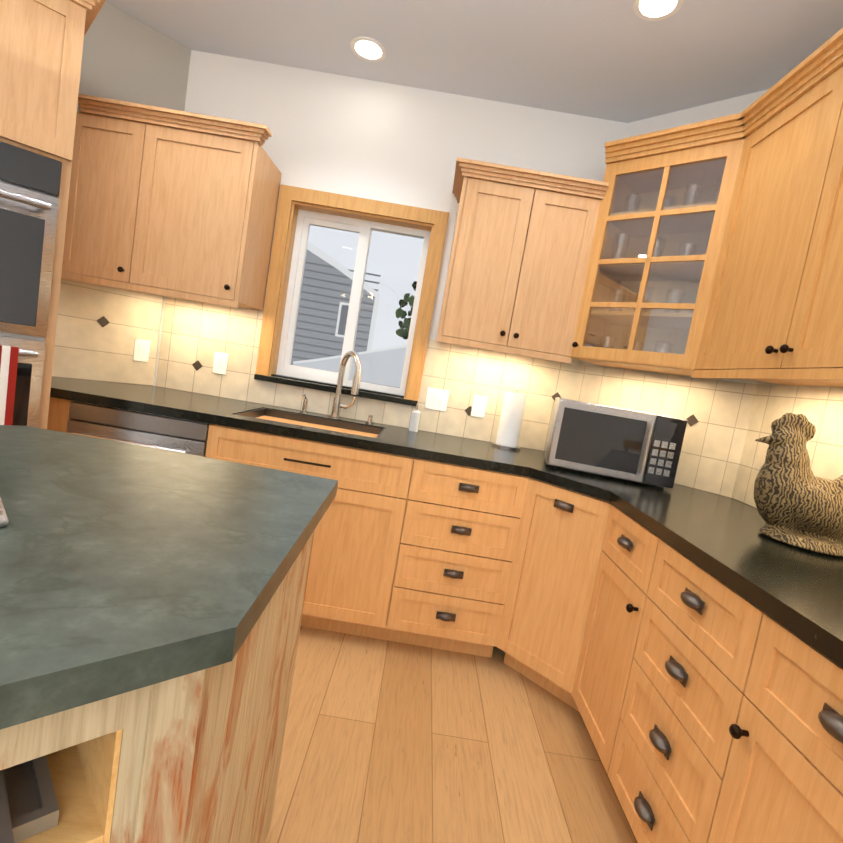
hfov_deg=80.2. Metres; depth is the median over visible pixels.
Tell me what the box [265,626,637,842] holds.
floor
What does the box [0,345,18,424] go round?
towels
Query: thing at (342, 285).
view
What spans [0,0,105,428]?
tall cabinet
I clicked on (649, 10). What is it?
recessed light
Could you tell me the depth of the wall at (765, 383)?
2.10 m
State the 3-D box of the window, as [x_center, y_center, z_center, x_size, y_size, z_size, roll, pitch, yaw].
[-0.385,-0.678,2.784,0.908,1.045,0.184,9,6,0]
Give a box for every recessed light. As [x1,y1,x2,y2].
[350,36,385,61]
[633,0,683,20]
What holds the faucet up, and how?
on the kitchen cabinets at (679, 646)
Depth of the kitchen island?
0.61 m
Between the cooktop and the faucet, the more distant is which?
the faucet
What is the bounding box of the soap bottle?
[409,403,420,431]
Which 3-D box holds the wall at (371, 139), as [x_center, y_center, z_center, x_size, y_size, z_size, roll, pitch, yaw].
[-0.283,-0.439,2.823,2.436,2.690,0.150,9,6,0]
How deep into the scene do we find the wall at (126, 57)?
2.45 m
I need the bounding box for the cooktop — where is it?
[0,497,8,526]
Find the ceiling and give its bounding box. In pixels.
[105,0,842,122]
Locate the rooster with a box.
[754,412,842,556]
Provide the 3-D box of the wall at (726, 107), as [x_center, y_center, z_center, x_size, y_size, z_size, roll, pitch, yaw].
[1.222,-0.158,2.527,0.750,2.690,0.750,9,6,0]
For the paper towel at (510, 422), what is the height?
0.333 m
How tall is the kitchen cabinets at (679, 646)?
2.385 m
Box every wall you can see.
[77,2,190,381]
[153,50,626,399]
[580,89,768,383]
[760,381,825,386]
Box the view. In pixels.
[291,242,416,387]
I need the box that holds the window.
[254,184,448,405]
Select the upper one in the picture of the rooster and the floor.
the rooster
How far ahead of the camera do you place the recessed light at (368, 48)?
2.35 m
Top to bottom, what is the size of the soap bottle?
0.155 m
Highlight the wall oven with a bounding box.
[0,141,61,427]
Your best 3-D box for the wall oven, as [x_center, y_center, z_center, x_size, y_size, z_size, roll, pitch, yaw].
[-1.696,-0.312,1.747,0.672,1.341,0.672,9,6,0]
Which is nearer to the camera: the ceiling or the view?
the ceiling
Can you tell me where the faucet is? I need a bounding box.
[299,350,373,424]
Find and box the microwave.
[545,397,687,488]
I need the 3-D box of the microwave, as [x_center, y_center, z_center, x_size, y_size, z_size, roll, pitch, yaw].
[0.855,0.087,2.275,0.578,0.306,0.471,9,6,0]
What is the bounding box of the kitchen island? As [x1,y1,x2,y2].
[0,425,337,842]
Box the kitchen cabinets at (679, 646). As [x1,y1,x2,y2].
[47,28,842,842]
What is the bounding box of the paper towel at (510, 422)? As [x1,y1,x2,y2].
[492,385,526,450]

